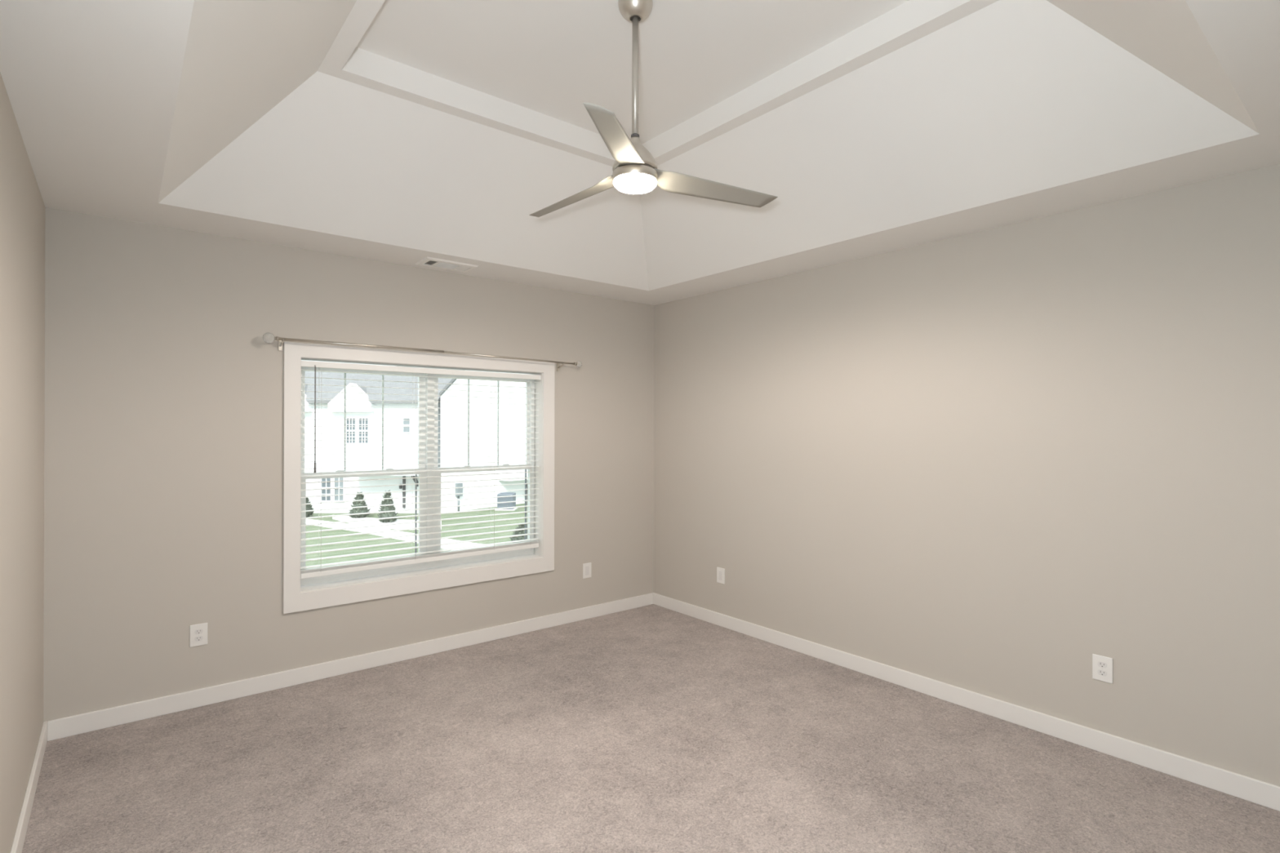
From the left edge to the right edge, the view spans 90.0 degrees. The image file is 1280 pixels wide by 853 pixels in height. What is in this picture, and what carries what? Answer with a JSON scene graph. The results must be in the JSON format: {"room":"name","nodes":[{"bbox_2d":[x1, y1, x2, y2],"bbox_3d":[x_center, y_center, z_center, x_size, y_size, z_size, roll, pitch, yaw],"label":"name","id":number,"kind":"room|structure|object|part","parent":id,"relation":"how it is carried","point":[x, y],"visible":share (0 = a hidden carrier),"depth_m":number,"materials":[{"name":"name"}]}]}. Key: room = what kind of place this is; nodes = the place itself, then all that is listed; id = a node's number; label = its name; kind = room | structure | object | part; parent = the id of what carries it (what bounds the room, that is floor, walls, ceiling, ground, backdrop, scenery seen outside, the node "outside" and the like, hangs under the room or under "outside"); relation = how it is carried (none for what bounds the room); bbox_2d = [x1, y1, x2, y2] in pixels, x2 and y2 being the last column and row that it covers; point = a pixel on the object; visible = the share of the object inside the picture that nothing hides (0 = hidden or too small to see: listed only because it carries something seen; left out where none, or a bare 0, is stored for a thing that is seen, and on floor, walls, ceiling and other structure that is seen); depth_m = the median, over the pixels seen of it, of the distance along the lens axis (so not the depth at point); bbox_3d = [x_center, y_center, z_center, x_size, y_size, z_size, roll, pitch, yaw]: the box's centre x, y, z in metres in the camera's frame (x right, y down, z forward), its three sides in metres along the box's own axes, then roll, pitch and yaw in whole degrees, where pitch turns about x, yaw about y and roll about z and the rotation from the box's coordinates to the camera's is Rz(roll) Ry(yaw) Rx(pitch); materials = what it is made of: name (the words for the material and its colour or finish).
{"room":"empty bedroom","nodes":[
{"label":"empty bedroom","id":0,"kind":"room"},
{"bbox_2d":[0,72,44,852],"bbox_3d":[-1.464,0.247,1.262,0.150,2.620,4.166,0,0,-39],"label":"wall","id":1,"kind":"structure","parent":0,"point":[22,206],"depth_m":2.19,"materials":[{"name":"grey paint"}]},
{"bbox_2d":[10,721,47,852],"bbox_3d":[-1.407,1.392,1.316,0.014,0.090,4.152,0,0,-39],"label":"baseboard","id":2,"kind":"structure","parent":1,"relation":"attached to","point":[23,822],"depth_m":2.38,"materials":[{"name":"white paint"}]},
{"bbox_2d":[43,207,653,721],"bbox_3d":[-1.352,0.253,4.137,3.958,2.620,0.150,0,0,-39],"label":"wall","id":3,"kind":"structure","parent":0,"point":[163,418],"depth_m":3.39,"materials":[{"name":"grey paint"}]},
{"bbox_2d":[189,622,207,647],"bbox_3d":[-2.268,1.071,3.288,0.076,0.112,0.008,0,0,-39],"label":"wall outlet","id":4,"kind":"object","parent":3,"relation":"attached to","point":[197,633],"visible":1,"depth_m":3.29,"materials":[{"name":"white plastic"}]},
{"bbox_2d":[195,628,202,634],"bbox_3d":[-2.266,1.053,3.287,0.034,0.024,0.002,0,0,-39],"label":"receptacle","id":5,"kind":"object","parent":4,"relation":"attached to","point":[197,631],"depth_m":3.29,"materials":[{"name":"grey plastic"}]},
{"bbox_2d":[195,635,203,641],"bbox_3d":[-2.266,1.089,3.287,0.034,0.024,0.002,0,0,-39],"label":"receptacle","id":6,"kind":"object","parent":4,"relation":"attached to","point":[197,638],"depth_m":3.29,"materials":[{"name":"grey plastic"}]},
{"bbox_2d":[47,592,653,741],"bbox_3d":[-1.302,1.398,4.071,3.630,0.090,0.014,0,0,-39],"label":"baseboard","id":7,"kind":"structure","parent":3,"relation":"attached to","point":[63,727],"depth_m":3.60,"materials":[{"name":"white paint"}]},
{"bbox_2d":[283,342,555,613],"bbox_3d":[-1.345,0.285,4.139,1.734,1.499,0.180,0,0,-39],"label":"window","id":8,"kind":"structure","parent":3,"relation":"in","point":[300,594],"depth_m":4.08,"materials":[{"name":"white paint"}]},
{"bbox_3d":[-1.684,-0.027,3.940,0.731,0.661,0.024,0,0,-39],"label":"sash","id":9,"kind":"part","parent":8,"relation":"part of","materials":[{"name":"white plastic"}]},
{"bbox_3d":[-1.670,0.584,3.920,0.731,0.628,0.023,0,0,-39],"label":"sash","id":10,"kind":"part","parent":8,"relation":"part of","materials":[{"name":"white plastic"}]},
{"bbox_3d":[-1.722,0.593,3.942,0.695,0.594,0.008,0,0,-39],"label":"screen frame","id":11,"kind":"part","parent":8,"relation":"part of","materials":[{"name":"grey"}]},
{"bbox_3d":[-1.379,0.272,4.174,1.538,1.297,0.054,0,0,-39],"label":"frame","id":12,"kind":"part","parent":8,"relation":"part of","materials":[{"name":"white plastic"}]},
{"bbox_2d":[300,360,541,578],"bbox_3d":[-1.327,0.247,4.112,1.552,1.236,0.083,0,0,-39],"label":"window blind","id":13,"kind":"object","parent":8,"relation":"attached to","point":[323,571],"visible":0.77,"depth_m":4.02,"materials":[{"name":"white plastic"}]},
{"bbox_3d":[-1.868,0.248,3.722,0.002,1.185,0.002,0,0,36],"label":"ladder cord","id":14,"kind":"part","parent":13,"relation":"part of","materials":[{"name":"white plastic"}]},
{"bbox_3d":[-1.833,0.248,3.679,0.002,1.185,0.002,0,0,36],"label":"ladder cord","id":15,"kind":"part","parent":13,"relation":"part of","materials":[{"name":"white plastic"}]},
{"bbox_3d":[-1.446,0.250,4.066,0.002,1.185,0.002,0,0,36],"label":"ladder cord","id":16,"kind":"part","parent":13,"relation":"part of","materials":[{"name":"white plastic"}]},
{"bbox_3d":[-1.411,0.250,4.024,0.002,1.185,0.002,0,0,36],"label":"ladder cord","id":17,"kind":"part","parent":13,"relation":"part of","materials":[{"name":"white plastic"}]},
{"bbox_3d":[-1.336,0.850,4.120,1.540,0.030,0.052,0,0,-39],"label":"rail","id":18,"kind":"part","parent":13,"relation":"part of","materials":[{"name":"white plastic"}]},
{"bbox_3d":[-1.027,0.252,4.408,0.002,1.185,0.002,0,0,36],"label":"ladder cord","id":19,"kind":"part","parent":13,"relation":"part of","materials":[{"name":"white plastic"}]},
{"bbox_3d":[-0.993,0.252,4.365,0.002,1.185,0.002,0,0,36],"label":"ladder cord","id":20,"kind":"part","parent":13,"relation":"part of","materials":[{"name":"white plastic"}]},
{"bbox_3d":[-0.810,0.252,4.585,0.002,1.185,0.002,0,0,36],"label":"ladder cord","id":21,"kind":"part","parent":13,"relation":"part of","materials":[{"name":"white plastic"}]},
{"bbox_3d":[-1.087,-0.025,4.426,0.721,0.661,0.024,0,0,-39],"label":"sash","id":22,"kind":"part","parent":8,"relation":"part of","materials":[{"name":"glass"}]},
{"bbox_3d":[-1.073,0.586,4.406,0.721,0.628,0.023,0,0,-39],"label":"sash","id":23,"kind":"part","parent":8,"relation":"part of","materials":[{"name":"white plastic"}]},
{"bbox_3d":[-1.100,0.595,4.450,0.695,0.594,0.008,0,0,-39],"label":"screen frame","id":24,"kind":"part","parent":8,"relation":"part of","materials":[{"name":"grey metal"}]},
{"bbox_2d":[262,332,582,371],"bbox_3d":[-1.233,-0.453,4.069,2.040,0.096,0.102,0,0,-39],"label":"curtain rod","id":25,"kind":"object","parent":3,"relation":"attached to","point":[268,338],"visible":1,"depth_m":3.80,"materials":[{"name":"silver metal"}]},
{"bbox_2d":[582,562,591,578],"bbox_3d":[-0.398,1.084,4.814,0.076,0.112,0.007,0,0,-39],"label":"wall plate","id":26,"kind":"object","parent":3,"relation":"attached to","point":[586,566],"visible":1,"depth_m":4.81,"materials":[{"name":"white plastic"}]},
{"bbox_2d":[0,0,1279,305],"bbox_3d":[0.015,-1.409,2.468,3.958,0.822,4.466,0,0,-39],"label":"ceiling","id":27,"kind":"structure","parent":0,"point":[404,132],"depth_m":2.80,"materials":[{"name":"white paint"}]},
{"bbox_2d":[414,256,478,272],"bbox_3d":[-1.188,-0.992,3.938,0.326,0.010,0.201,0,0,-39],"label":"ceiling vent","id":28,"kind":"object","parent":27,"relation":"in","point":[432,262],"visible":1,"depth_m":3.91,"materials":[{"name":"white metal"}]},
{"bbox_2d":[528,0,777,217],"bbox_3d":[-0.053,-1.300,2.625,1.076,0.739,1.034,0,0,-39],"label":"ceiling fan","id":29,"kind":"object","parent":27,"relation":"hanging from","point":[635,170],"visible":1,"depth_m":2.51,"materials":[{"name":"silver metal"}]},
{"bbox_3d":[-0.283,-0.977,2.735,0.563,0.061,0.120,0,0,40],"label":"blade","id":30,"kind":"part","parent":29,"relation":"part of","materials":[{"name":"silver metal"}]},
{"bbox_3d":[-0.073,-0.978,2.186,0.120,0.061,0.563,0,0,10],"label":"blade","id":31,"kind":"part","parent":29,"relation":"part of","materials":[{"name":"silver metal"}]},
{"bbox_3d":[0.298,-0.976,2.642,0.563,0.061,0.120,0,0,-20],"label":"blade","id":32,"kind":"part","parent":29,"relation":"part of","materials":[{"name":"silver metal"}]},
{"bbox_2d":[22,604,1279,852],"bbox_3d":[0.009,1.502,2.462,3.958,0.120,4.466,0,0,-39],"label":"floor","id":33,"kind":"structure","parent":0,"point":[652,728],"depth_m":2.71,"materials":[{"name":"beige carpet"}]},
{"bbox_2d":[653,163,1279,786],"bbox_3d":[1.488,0.257,3.668,0.150,2.620,4.166,0,0,-39],"label":"wall","id":34,"kind":"structure","parent":0,"point":[992,463],"depth_m":3.10,"materials":[{"name":"grey paint"}]},
{"bbox_2d":[716,567,724,584],"bbox_3d":[0.586,1.083,4.646,0.007,0.112,0.076,0,0,-39],"label":"wall plate","id":35,"kind":"object","parent":34,"relation":"attached to","point":[720,571],"visible":1,"depth_m":4.64,"materials":[{"name":"white plastic"}]},
{"bbox_2d":[652,592,1279,811],"bbox_3d":[1.417,1.402,3.619,0.014,0.090,4.152,0,0,-39],"label":"baseboard","id":36,"kind":"structure","parent":34,"relation":"attached to","point":[1248,788],"depth_m":3.08,"materials":[{"name":"white paint"}]},
{"bbox_2d":[1092,653,1112,684],"bbox_3d":[2.055,1.077,2.843,0.008,0.112,0.076,0,0,-39],"label":"wall outlet","id":37,"kind":"object","parent":34,"relation":"attached to","point":[1102,666],"visible":1,"depth_m":2.84,"materials":[{"name":"white plastic"}]},
{"bbox_2d":[1097,669,1106,676],"bbox_3d":[2.054,1.095,2.842,0.002,0.024,0.034,0,0,-39],"label":"receptacle","id":38,"kind":"object","parent":37,"relation":"attached to","point":[1101,673],"depth_m":2.84,"materials":[{"name":"grey plastic"}]},
{"bbox_2d":[1097,661,1106,668],"bbox_3d":[2.054,1.059,2.842,0.002,0.024,0.034,0,0,-39],"label":"receptacle","id":39,"kind":"object","parent":37,"relation":"attached to","point":[1101,664],"depth_m":2.84,"materials":[{"name":"grey plastic"}]},
{"label":"outside","id":40,"kind":"structure","parent":0,"visible":0},
{"bbox_2d":[332,515,441,529],"bbox_3d":[-11.893,4.389,29.080,7.734,0.070,2.664,0,0,18],"label":"driveway","id":41,"kind":"structure","parent":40,"point":[341,518],"depth_m":28.92,"materials":[{"name":"white concrete"}]},
{"bbox_2d":[348,491,369,518],"bbox_3d":[-13.436,3.735,30.649,1.048,1.280,0.941,0,0,-39],"label":"shrub","id":42,"kind":"object","parent":41,"relation":"on","point":[356,504],"visible":0.77,"depth_m":30.46,"materials":[{"name":"green plant"}]},
{"bbox_2d":[377,489,399,523],"bbox_3d":[-11.503,3.632,29.201,0.960,1.486,0.934,0,0,-21],"label":"shrub","id":43,"kind":"object","parent":41,"relation":"on","point":[389,501],"visible":0.76,"depth_m":29.02,"materials":[{"name":"green plant"}]},
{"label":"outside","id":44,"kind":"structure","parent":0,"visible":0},
{"bbox_2d":[305,503,527,568],"bbox_3d":[-14.326,4.588,62.549,150.000,0.300,104.689,0,0,-39],"label":"lawn","id":45,"kind":"structure","parent":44,"point":[311,535],"depth_m":25.73,"materials":[{"name":"green plant"}]},
{"bbox_2d":[306,497,314,516],"bbox_3d":[-16.177,3.865,30.842,0.935,1.010,0.855,0,0,-39],"label":"shrub","id":46,"kind":"object","parent":45,"relation":"on","point":[308,507],"visible":0.3,"depth_m":30.84,"materials":[{"name":"green plant"}]},
{"bbox_2d":[304,366,452,513],"bbox_3d":[-14.826,0.454,36.324,9.403,7.859,10.650,0,0,0],"label":"house","id":47,"kind":"structure","parent":45,"relation":"on","point":[403,416],"depth_m":32.30,"materials":[{"name":"white"}]},
{"bbox_3d":[-15.807,3.103,32.269,0.452,1.260,0.030,0,0,0],"label":"pane","id":48,"kind":"part","parent":47,"relation":"part of","materials":[{"name":"grey glass"}]},
{"bbox_3d":[-15.161,3.104,32.269,0.452,1.260,0.030,0,0,0],"label":"pane","id":49,"kind":"part","parent":47,"relation":"part of","materials":[{"name":"grey glass"}]},
{"bbox_3d":[-14.566,0.213,32.275,0.436,1.228,0.030,0,0,0],"label":"pane","id":50,"kind":"part","parent":47,"relation":"part of","materials":[{"name":"grey"}]},
{"bbox_3d":[-13.927,0.214,32.275,0.452,1.228,0.030,0,0,0],"label":"pane","id":51,"kind":"part","parent":47,"relation":"part of","materials":[{"name":"grey"}]},
{"bbox_3d":[-11.889,3.304,32.243,0.113,1.583,0.100,0,0,0],"label":"door post","id":52,"kind":"part","parent":47,"relation":"part of","materials":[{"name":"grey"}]},
{"bbox_3d":[-11.762,-0.056,32.275,0.323,0.679,0.030,0,0,0],"label":"pane","id":53,"kind":"part","parent":47,"relation":"part of","materials":[{"name":"grey"}]},
{"bbox_2d":[439,369,529,512],"bbox_3d":[-6.993,-1.051,46.062,6.283,10.939,27.942,0,0,0],"label":"house","id":54,"kind":"structure","parent":45,"relation":"on","point":[511,420],"depth_m":34.30,"materials":[{"name":"white"}]},
{"bbox_2d":[455,482,462,511],"bbox_3d":[-9.342,3.655,33.028,0.170,1.465,0.335,0,0,38],"label":"electric meter","id":55,"kind":"object","parent":54,"relation":"attached to","point":[457,485],"visible":0.91,"depth_m":32.98,"materials":[{"name":"grey metal"}]},
{"bbox_2d":[495,492,517,511],"bbox_3d":[-7.060,3.946,33.887,1.000,0.895,1.000,0,0,0],"label":"air conditioner","id":56,"kind":"object","parent":45,"relation":"on","point":[501,494],"visible":0.88,"depth_m":33.49,"materials":[{"name":"grey metal"}]},
{"bbox_2d":[497,495,513,507],"bbox_3d":[-7.060,3.929,33.484,0.830,0.646,0.025,0,0,0],"label":"grille","id":57,"kind":"object","parent":56,"relation":"attached to","point":[500,499],"depth_m":33.48,"materials":[{"name":"grey"}]},
{"bbox_2d":[509,524,527,542],"bbox_3d":[-4.332,3.970,23.762,1.064,0.815,1.026,0,0,-15],"label":"shrub","id":58,"kind":"object","parent":45,"relation":"on","point":[522,526],"visible":0.37,"depth_m":23.53,"materials":[{"name":"green plant"}]},
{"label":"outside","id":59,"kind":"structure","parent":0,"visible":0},
{"bbox_2d":[306,519,491,551],"bbox_3d":[-9.754,4.381,25.504,18.930,0.080,1.858,0,0,32],"label":"footpath","id":60,"kind":"structure","parent":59,"point":[335,526],"depth_m":25.98,"materials":[{"name":"white concrete"}]}
]}

